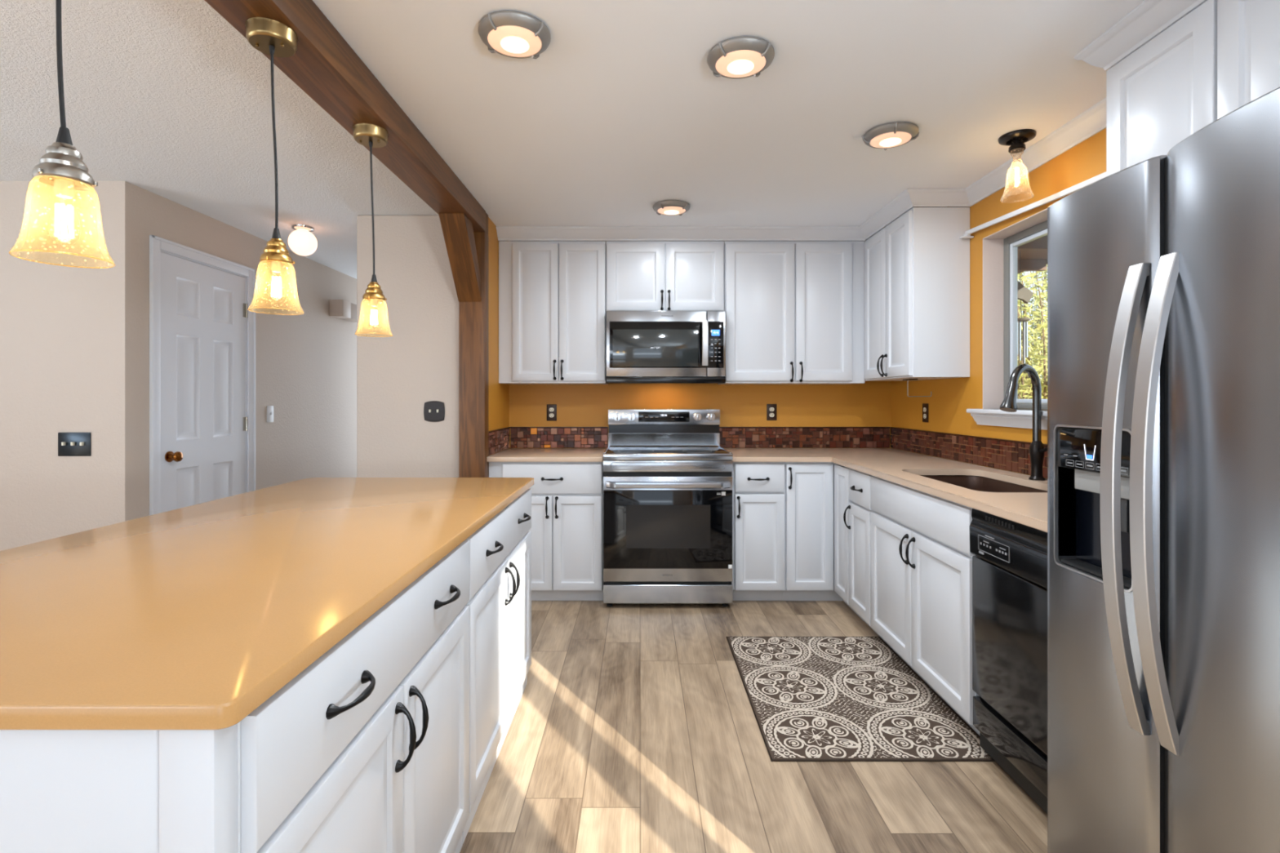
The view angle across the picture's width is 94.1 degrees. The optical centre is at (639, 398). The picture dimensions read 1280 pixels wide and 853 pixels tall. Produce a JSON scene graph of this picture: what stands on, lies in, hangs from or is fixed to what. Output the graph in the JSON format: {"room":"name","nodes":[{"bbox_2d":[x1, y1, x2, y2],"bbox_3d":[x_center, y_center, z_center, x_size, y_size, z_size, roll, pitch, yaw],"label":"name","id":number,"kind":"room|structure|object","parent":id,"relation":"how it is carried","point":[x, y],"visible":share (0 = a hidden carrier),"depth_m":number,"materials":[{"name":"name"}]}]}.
{"room":"kitchen","nodes":[
{"label":"kitchen","id":0,"kind":"room"},
{"bbox_2d":[0,181,101,551],"bbox_3d":[-3.890,0.065,3.080,2.320,2.340,0.120,0,0,0],"label":"wall","id":1,"kind":"structure","parent":0,"point":[51,313],"depth_m":3.02,"materials":[{"name":"beige paint"}]},
{"bbox_2d":[57,432,90,456],"bbox_3d":[-2.863,0.229,3.010,0.164,0.120,0.020,0,0,0],"label":"light switch","id":2,"kind":"object","parent":1,"relation":"attached to","point":[69,444],"visible":1,"depth_m":3.01,"materials":[{"name":"black metal"}]},
{"bbox_2d":[101,181,356,527],"bbox_3d":[-2.670,0.065,4.760,0.120,2.340,3.480,0,0,0],"label":"wall","id":3,"kind":"structure","parent":0,"point":[306,362],"depth_m":4.08,"materials":[{"name":"beige paint"}]},
{"bbox_2d":[149,235,255,515],"bbox_3d":[-2.638,0.181,3.592,0.184,2.108,0.851,0,0,0],"label":"door","id":4,"kind":"structure","parent":3,"relation":"in","point":[202,328],"depth_m":3.53,"materials":[{"name":"white wood"}]},
{"bbox_2d":[266,405,273,422],"bbox_3d":[-2.602,0.106,4.200,0.016,0.116,0.072,0,0,0],"label":"light switch","id":5,"kind":"object","parent":3,"relation":"attached to","point":[269,408],"visible":1,"depth_m":4.19,"materials":[{"name":"white plastic"}]},
{"bbox_2d":[328,299,356,322],"bbox_3d":[-2.551,-0.765,5.210,0.118,0.140,0.420,0,0,0],"label":"door chime","id":6,"kind":"object","parent":3,"relation":"attached to","point":[343,309],"visible":0.88,"depth_m":5.02,"materials":[{"name":"beige plastic"}]},
{"bbox_2d":[356,215,458,477],"bbox_3d":[-1.360,0.065,5.035,0.680,2.340,2.930,0,0,0],"label":"wall","id":7,"kind":"structure","parent":0,"point":[406,368],"depth_m":3.57,"materials":[{"name":"beige paint"}]},
{"bbox_2d":[423,400,444,422],"bbox_3d":[-1.231,0.075,3.561,0.126,0.126,0.018,0,0,0],"label":"light switch","id":8,"kind":"object","parent":7,"relation":"attached to","point":[433,411],"visible":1,"depth_m":3.56,"materials":[{"name":"black plastic"}]},
{"bbox_2d":[488,217,509,477],"bbox_3d":[-0.970,0.065,3.888,0.100,2.340,0.605,0,0,0],"label":"wall","id":9,"kind":"structure","parent":0,"point":[498,393],"depth_m":3.76,"materials":[{"name":"paint"}]},
{"bbox_2d":[488,426,510,455],"bbox_3d":[-0.915,0.270,3.888,0.008,0.149,0.604,0,0,0],"label":"tile backsplash","id":10,"kind":"structure","parent":9,"relation":"attached to","point":[498,439],"depth_m":3.84,"materials":[{"name":"brown tile"}]},
{"bbox_2d":[0,0,1144,279],"bbox_3d":[-1.565,-1.145,1.750,6.970,0.080,9.900,0,0,0],"label":"ceiling","id":11,"kind":"structure","parent":0,"point":[624,112],"depth_m":2.24,"materials":[{"name":"paint"}]},
{"bbox_2d":[288,224,317,255],"bbox_3d":[-2.167,-1.013,3.830,0.166,0.182,0.166,0,0,0],"label":"globe light","id":12,"kind":"object","parent":11,"relation":"attached to","point":[301,242],"visible":1,"depth_m":3.78,"materials":[{"name":"white glass"}]},
{"bbox_2d":[478,10,551,58],"bbox_3d":[-0.377,-1.085,1.795,0.214,0.040,0.214,0,0,-14],"label":"recessed light","id":13,"kind":"object","parent":11,"relation":"in","point":[516,34],"visible":1,"depth_m":1.75,"materials":[{"name":"grey metal"}]},
{"bbox_2d":[653,200,690,215],"bbox_3d":[0.180,-1.085,3.405,0.214,0.040,0.214,0,0,-6],"label":"recessed light","id":14,"kind":"object","parent":11,"relation":"in","point":[666,207],"visible":1,"depth_m":3.35,"materials":[{"name":"grey metal"}]},
{"bbox_2d":[706,35,774,79],"bbox_3d":[0.323,-1.085,1.915,0.214,0.040,0.214,0,0,0],"label":"recessed light","id":15,"kind":"object","parent":11,"relation":"in","point":[742,56],"visible":1,"depth_m":1.87,"materials":[{"name":"grey metal"}]},
{"bbox_2d":[862,121,919,150],"bbox_3d":[1.040,-1.085,2.475,0.214,0.040,0.214,0,0,-34],"label":"recessed light","id":16,"kind":"object","parent":11,"relation":"in","point":[891,135],"visible":1,"depth_m":2.43,"materials":[{"name":"grey metal"}]},
{"bbox_2d":[998,128,1036,200],"bbox_3d":[1.585,-0.974,2.505,0.136,0.262,0.136,0,0,0],"label":"ceiling lamp","id":17,"kind":"object","parent":11,"relation":"hanging from","point":[1015,140],"visible":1,"depth_m":2.49,"materials":[{"name":"brown metal"}]},
{"bbox_2d":[509,379,891,448],"bbox_3d":[0.449,0.065,4.265,2.937,2.340,0.150,0,0,0],"label":"wall","id":18,"kind":"structure","parent":0,"point":[868,404],"depth_m":4.19,"materials":[{"name":"paint"}]},
{"bbox_2d":[546,404,556,420],"bbox_3d":[-0.621,0.096,4.185,0.070,0.115,0.009,0,0,0],"label":"wall outlet","id":19,"kind":"object","parent":18,"relation":"attached to","point":[551,408],"visible":1,"depth_m":4.18,"materials":[{"name":"brown"}]},
{"bbox_2d":[498,240,608,384],"bbox_3d":[-0.570,-0.564,4.000,0.695,0.924,0.375,0,0,0],"label":"upper cabinet","id":20,"kind":"object","parent":18,"relation":"attached to","point":[553,314],"visible":0.99,"depth_m":3.86,"materials":[{"name":"white wood"}]},
{"bbox_2d":[510,426,608,448],"bbox_3d":[-0.568,0.270,4.185,0.686,0.149,0.008,0,0,0],"label":"tile backsplash","id":21,"kind":"structure","parent":18,"relation":"attached to","point":[520,437],"depth_m":4.18,"materials":[{"name":"brown tile"}]},
{"bbox_2d":[605,240,724,312],"bbox_3d":[0.163,-0.794,4.000,0.768,0.464,0.375,0,0,0],"label":"upper cabinet","id":22,"kind":"object","parent":18,"relation":"attached to","point":[641,275],"visible":0.96,"depth_m":3.86,"materials":[{"name":"white wood"}]},
{"bbox_2d":[606,311,725,383],"bbox_3d":[0.166,-0.330,3.958,0.760,0.462,0.453,0,0,0],"label":"microwave","id":23,"kind":"object","parent":22,"relation":"attached to","point":[643,347],"visible":1,"depth_m":3.78,"materials":[{"name":"grey metal"}]},
{"bbox_2d":[766,404,776,420],"bbox_3d":[0.925,0.093,4.185,0.070,0.115,0.009,0,0,0],"label":"wall outlet","id":24,"kind":"object","parent":18,"relation":"attached to","point":[771,408],"visible":1,"depth_m":4.18,"materials":[{"name":"brown"}]},
{"bbox_2d":[718,240,864,384],"bbox_3d":[1.005,-0.564,4.000,0.912,0.924,0.375,0,0,0],"label":"upper cabinet","id":25,"kind":"object","parent":18,"relation":"attached to","point":[794,310],"visible":0.98,"depth_m":3.86,"materials":[{"name":"white wood"}]},
{"bbox_2d":[496,97,1106,240],"bbox_3d":[0.836,-1.066,3.419,3.355,0.078,1.468,0,0,37],"label":"trim","id":26,"kind":"structure","parent":18,"relation":"attached to","point":[1092,121],"depth_m":3.72,"materials":[{"name":"white wood"}]},
{"bbox_2d":[719,426,890,448],"bbox_3d":[1.155,0.270,4.185,1.206,0.149,0.008,0,0,0],"label":"tile backsplash","id":27,"kind":"structure","parent":18,"relation":"attached to","point":[730,437],"depth_m":4.18,"materials":[{"name":"brown tile"}]},
{"bbox_2d":[459,600,1047,852],"bbox_3d":[-1.565,1.265,1.750,6.970,0.060,9.900,0,0,0],"label":"floor","id":28,"kind":"structure","parent":0,"point":[633,728],"depth_m":1.97,"materials":[{"name":"wood"}]},
{"bbox_2d":[0,724,237,852],"bbox_3d":[-0.959,0.805,0.706,0.942,0.860,0.044,0,0,0],"label":"island end panel","id":29,"kind":"object","parent":28,"relation":"on","point":[62,791],"visible":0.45,"depth_m":0.69,"materials":[{"name":"white wood"}]},
{"bbox_2d":[204,0,488,477],"bbox_3d":[-0.990,0.066,0.272,0.169,2.339,6.624,0,0,0],"label":"wooden beam","id":30,"kind":"structure","parent":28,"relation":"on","point":[323,64],"depth_m":2.52,"materials":[{"name":"brown wood"}]},
{"bbox_2d":[8,0,115,268],"bbox_3d":[-0.970,-0.607,1.000,0.136,0.748,0.128,0,0,0],"label":"pendant lamp","id":31,"kind":"object","parent":30,"relation":"hanging from","point":[62,166],"visible":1,"depth_m":0.99,"materials":[{"name":"yellow glass"}]},
{"bbox_2d":[53,178,75,199],"bbox_3d":[-0.966,-0.352,1.000,0.026,0.026,0.026,0,0,0],"label":"bulb socket","id":32,"kind":"object","parent":31,"relation":"attached to","point":[61,187],"depth_m":0.99,"materials":[{"name":"beige plastic"}]},
{"bbox_2d":[244,17,304,315],"bbox_3d":[-0.974,-0.607,1.590,0.136,0.748,0.128,0,0,0],"label":"pendant lamp","id":33,"kind":"object","parent":30,"relation":"hanging from","point":[273,37],"visible":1,"depth_m":1.58,"materials":[{"name":"gold metal"}]},
{"bbox_2d":[271,261,282,272],"bbox_3d":[-0.970,-0.352,1.590,0.026,0.026,0.026,0,0,0],"label":"bulb socket","id":34,"kind":"object","parent":33,"relation":"attached to","point":[276,267],"depth_m":1.58,"materials":[{"name":"yellow glass"}]},
{"bbox_2d":[352,123,391,337],"bbox_3d":[-0.977,-0.607,2.180,0.136,0.748,0.128,0,0,0],"label":"pendant lamp","id":35,"kind":"object","parent":30,"relation":"hanging from","point":[371,135],"visible":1,"depth_m":2.17,"materials":[{"name":"gold metal"}]},
{"bbox_2d":[369,298,377,306],"bbox_3d":[-0.973,-0.352,2.180,0.026,0.026,0.026,0,0,0],"label":"bulb socket","id":36,"kind":"object","parent":35,"relation":"attached to","point":[374,303],"depth_m":2.17,"materials":[{"name":"yellow glass"}]},
{"bbox_2d":[237,539,469,852],"bbox_3d":[-0.761,0.805,1.188,0.657,0.860,0.920,0,0,0],"label":"base cabinet","id":37,"kind":"object","parent":28,"relation":"on","point":[366,749],"visible":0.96,"depth_m":1.06,"materials":[{"name":"white wood"}]},
{"bbox_2d":[0,477,533,729],"bbox_3d":[-0.959,0.360,1.646,0.993,0.030,1.948,0,0,0],"label":"countertop","id":38,"kind":"structure","parent":37,"relation":"on","point":[193,617],"depth_m":1.07,"materials":[{"name":"beige stone"}]},
{"bbox_2d":[462,488,531,844],"bbox_3d":[-0.761,0.805,2.118,0.657,0.860,0.934,0,0,0],"label":"base cabinet","id":39,"kind":"object","parent":28,"relation":"on","point":[500,603],"visible":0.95,"depth_m":1.97,"materials":[{"name":"white wood"}]},
{"bbox_2d":[488,461,603,600],"bbox_3d":[-0.567,0.805,3.854,0.685,0.859,0.662,0,0,0],"label":"base cabinet","id":40,"kind":"object","parent":28,"relation":"on","point":[566,529],"visible":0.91,"depth_m":3.56,"materials":[{"name":"white wood"}]},
{"bbox_2d":[486,448,606,462],"bbox_3d":[-0.570,0.360,3.864,0.697,0.030,0.648,0,0,0],"label":"countertop","id":41,"kind":"structure","parent":40,"relation":"on","point":[510,455],"depth_m":3.66,"materials":[{"name":"beige stone"}]},
{"bbox_2d":[603,408,733,606],"bbox_3d":[0.164,0.652,3.792,0.762,1.165,0.716,0,0,0],"label":"range","id":42,"kind":"object","parent":28,"relation":"on","point":[668,474],"visible":1,"depth_m":3.50,"materials":[{"name":"grey metal"}]},
{"bbox_2d":[603,445,733,460],"bbox_3d":[0.164,0.339,3.780,0.762,0.040,0.580,0,0,0],"label":"cooktop","id":43,"kind":"object","parent":42,"relation":"in","point":[612,452],"depth_m":3.51,"materials":[{"name":"silver metal"}]},
{"bbox_2d":[731,462,785,600],"bbox_3d":[0.713,0.805,3.854,0.321,0.859,0.662,0,0,0],"label":"base cabinet","id":44,"kind":"object","parent":28,"relation":"on","point":[758,488],"visible":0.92,"depth_m":3.56,"materials":[{"name":"white wood"}]},
{"bbox_2d":[782,462,863,621],"bbox_3d":[1.320,0.805,3.750,0.892,0.859,0.870,0,0,0],"label":"base cabinet","id":45,"kind":"object","parent":28,"relation":"on","point":[816,493],"visible":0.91,"depth_m":3.56,"materials":[{"name":"white wood"}]},
{"bbox_2d":[724,448,1047,532],"bbox_3d":[1.157,0.360,2.825,1.216,0.030,2.726,0,0,0],"label":"countertop","id":46,"kind":"structure","parent":45,"relation":"on","point":[904,468],"depth_m":2.90,"materials":[{"name":"beige stone"}]},
{"bbox_2d":[920,475,1047,492],"bbox_3d":[1.458,0.473,2.565,0.443,0.196,0.780,0,0,0],"label":"sink","id":47,"kind":"object","parent":46,"relation":"in","point":[980,483],"visible":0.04,"depth_m":2.88,"materials":[{"name":"brown metal"}]},
{"bbox_2d":[1000,364,1047,480],"bbox_3d":[1.613,0.099,2.469,0.278,0.491,0.110,0,0,-30],"label":"faucet","id":48,"kind":"object","parent":46,"relation":"on","point":[1037,450],"visible":0.98,"depth_m":2.52,"materials":[{"name":"brown metal"}]},
{"bbox_2d":[726,636,995,761],"bbox_3d":[0.843,1.231,2.558,0.794,0.007,1.059,0,0,0],"label":"rug","id":49,"kind":"object","parent":28,"relation":"on","point":[811,699],"visible":0.99,"depth_m":2.39,"materials":[{"name":"brown fabric"}]},
{"bbox_2d":[843,469,886,643],"bbox_3d":[1.442,0.805,3.159,0.642,0.859,0.313,0,0,0],"label":"base cabinet","id":50,"kind":"object","parent":28,"relation":"on","point":[859,482],"visible":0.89,"depth_m":3.15,"materials":[{"name":"white wood"}]},
{"bbox_2d":[870,475,979,735],"bbox_3d":[1.442,0.805,2.547,0.642,0.859,0.910,0,0,0],"label":"base cabinet","id":51,"kind":"object","parent":28,"relation":"on","point":[921,557],"visible":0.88,"depth_m":2.42,"materials":[{"name":"white wood"}]},
{"bbox_2d":[969,508,1047,813],"bbox_3d":[1.446,0.799,1.786,0.588,0.832,0.603,0,0,0],"label":"dishwasher","id":52,"kind":"object","parent":28,"relation":"on","point":[1010,561],"visible":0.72,"depth_m":1.86,"materials":[{"name":"black"}]},
{"bbox_2d":[1047,87,1279,852],"bbox_3d":[1.327,0.375,1.032,0.836,1.680,0.834,0,0,0],"label":"refrigerator","id":53,"kind":"object","parent":28,"relation":"on","point":[1163,271],"visible":1,"depth_m":1.08,"materials":[{"name":"grey metal"}]},
{"bbox_2d":[891,128,1106,478],"bbox_3d":[1.842,0.065,0.495,0.150,2.340,7.390,0,0,0],"label":"wall","id":54,"kind":"structure","parent":0,"point":[948,402],"depth_m":3.10,"materials":[{"name":"paint"}]},
{"bbox_2d":[864,207,969,381],"bbox_3d":[1.585,-0.572,3.527,0.361,0.910,0.680,0,0,0],"label":"upper cabinet","id":55,"kind":"object","parent":54,"relation":"attached to","point":[917,267],"visible":1,"depth_m":3.19,"materials":[{"name":"white wood"}]},
{"bbox_2d":[902,378,931,396],"bbox_3d":[1.580,-0.064,3.380,0.050,0.105,0.300,0,0,0],"label":"paper towel holder","id":56,"kind":"object","parent":55,"relation":"attached to","point":[907,380],"visible":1,"depth_m":3.47,"materials":[{"name":"silver metal"}]},
{"bbox_2d":[922,403,928,422],"bbox_3d":[1.762,0.086,3.683,0.009,0.115,0.070,0,0,0],"label":"wall outlet","id":57,"kind":"object","parent":54,"relation":"attached to","point":[925,406],"visible":1,"depth_m":3.68,"materials":[{"name":"brown"}]},
{"bbox_2d":[890,426,1047,478],"bbox_3d":[1.762,0.270,2.835,0.008,0.149,2.710,0,0,0],"label":"tile backsplash","id":58,"kind":"structure","parent":54,"relation":"attached to","point":[1013,455],"depth_m":3.18,"materials":[{"name":"brown tile"}]},
{"bbox_2d":[966,408,1047,430],"bbox_3d":[1.792,0.092,2.542,0.160,0.082,1.175,0,0,0],"label":"trim","id":59,"kind":"structure","parent":54,"relation":"attached to","point":[994,417],"depth_m":2.82,"materials":[{"name":"white wood"}]},
{"bbox_2d":[982,208,1047,408],"bbox_3d":[1.843,-0.389,2.545,0.149,0.879,1.060,0,0,0],"label":"window frame","id":60,"kind":"structure","parent":54,"relation":"attached to","point":[993,244],"depth_m":3.07,"materials":[{"name":"beige paint"}]},
{"bbox_2d":[1003,220,1047,409],"bbox_3d":[1.894,-0.387,2.545,0.044,0.875,1.052,0,0,0],"label":"window","id":61,"kind":"structure","parent":54,"relation":"in","point":[1011,244],"depth_m":3.01,"materials":[{"name":"grey"}]},
{"bbox_2d":[1017,235,1047,273],"bbox_3d":[2.312,-0.965,4.000,0.775,0.240,5.000,0,0,0],"label":"porch roof","id":62,"kind":"structure","parent":54,"relation":"attached to","point":[1033,254],"depth_m":3.81,"materials":[{"name":"brown wood"}]},
{"bbox_2d":[1017,250,1033,363],"bbox_3d":[2.300,-0.565,3.620,0.173,0.698,0.096,0,0,0],"label":"wind chime","id":63,"kind":"object","parent":62,"relation":"hanging from","point":[1024,295],"visible":0.69,"depth_m":3.61,"materials":[{"name":"brown"}]},
{"bbox_2d":[960,171,1106,238],"bbox_3d":[1.733,-0.851,2.531,0.066,0.084,1.311,0,0,0],"label":"curtain rod","id":64,"kind":"object","parent":54,"relation":"attached to","point":[1075,188],"visible":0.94,"depth_m":2.60,"materials":[{"name":"white"}]},
{"bbox_2d":[1106,0,1279,176],"bbox_3d":[1.604,-0.776,1.188,0.324,0.501,1.337,0,0,0],"label":"upper cabinet","id":65,"kind":"object","parent":54,"relation":"attached to","point":[1222,56],"visible":0.59,"depth_m":1.57,"materials":[{"name":"white wood"}]},
{"bbox_2d":[1074,0,1207,71],"bbox_3d":[1.431,-1.066,1.210,0.063,0.078,1.420,0,0,0],"label":"trim","id":66,"kind":"structure","parent":65,"relation":"on","point":[1150,18],"depth_m":1.72,"materials":[{"name":"white wood"}]},
{"label":"outside","id":67,"kind":"structure","parent":0,"visible":0},
{"bbox_3d":[15.965,1.635,8.000,28.070,0.200,44.000,0,0,0],"label":"ground","id":68,"kind":"structure","parent":67,"visible":0},
{"bbox_2d":[1017,264,1047,399],"bbox_3d":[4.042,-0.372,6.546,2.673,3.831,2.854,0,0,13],"label":"shrub","id":69,"kind":"object","parent":68,"relation":"on","point":[1042,370],"visible":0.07,"depth_m":5.96,"materials":[{"name":"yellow plant"}]},
{"bbox_2d":[1018,271,1047,383],"bbox_3d":[8.288,-2.017,11.534,5.061,7.103,5.315,0,0,0],"label":"shrub","id":70,"kind":"object","parent":68,"relation":"on","point":[1035,276],"visible":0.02,"depth_m":11.70,"materials":[{"name":"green plant"}]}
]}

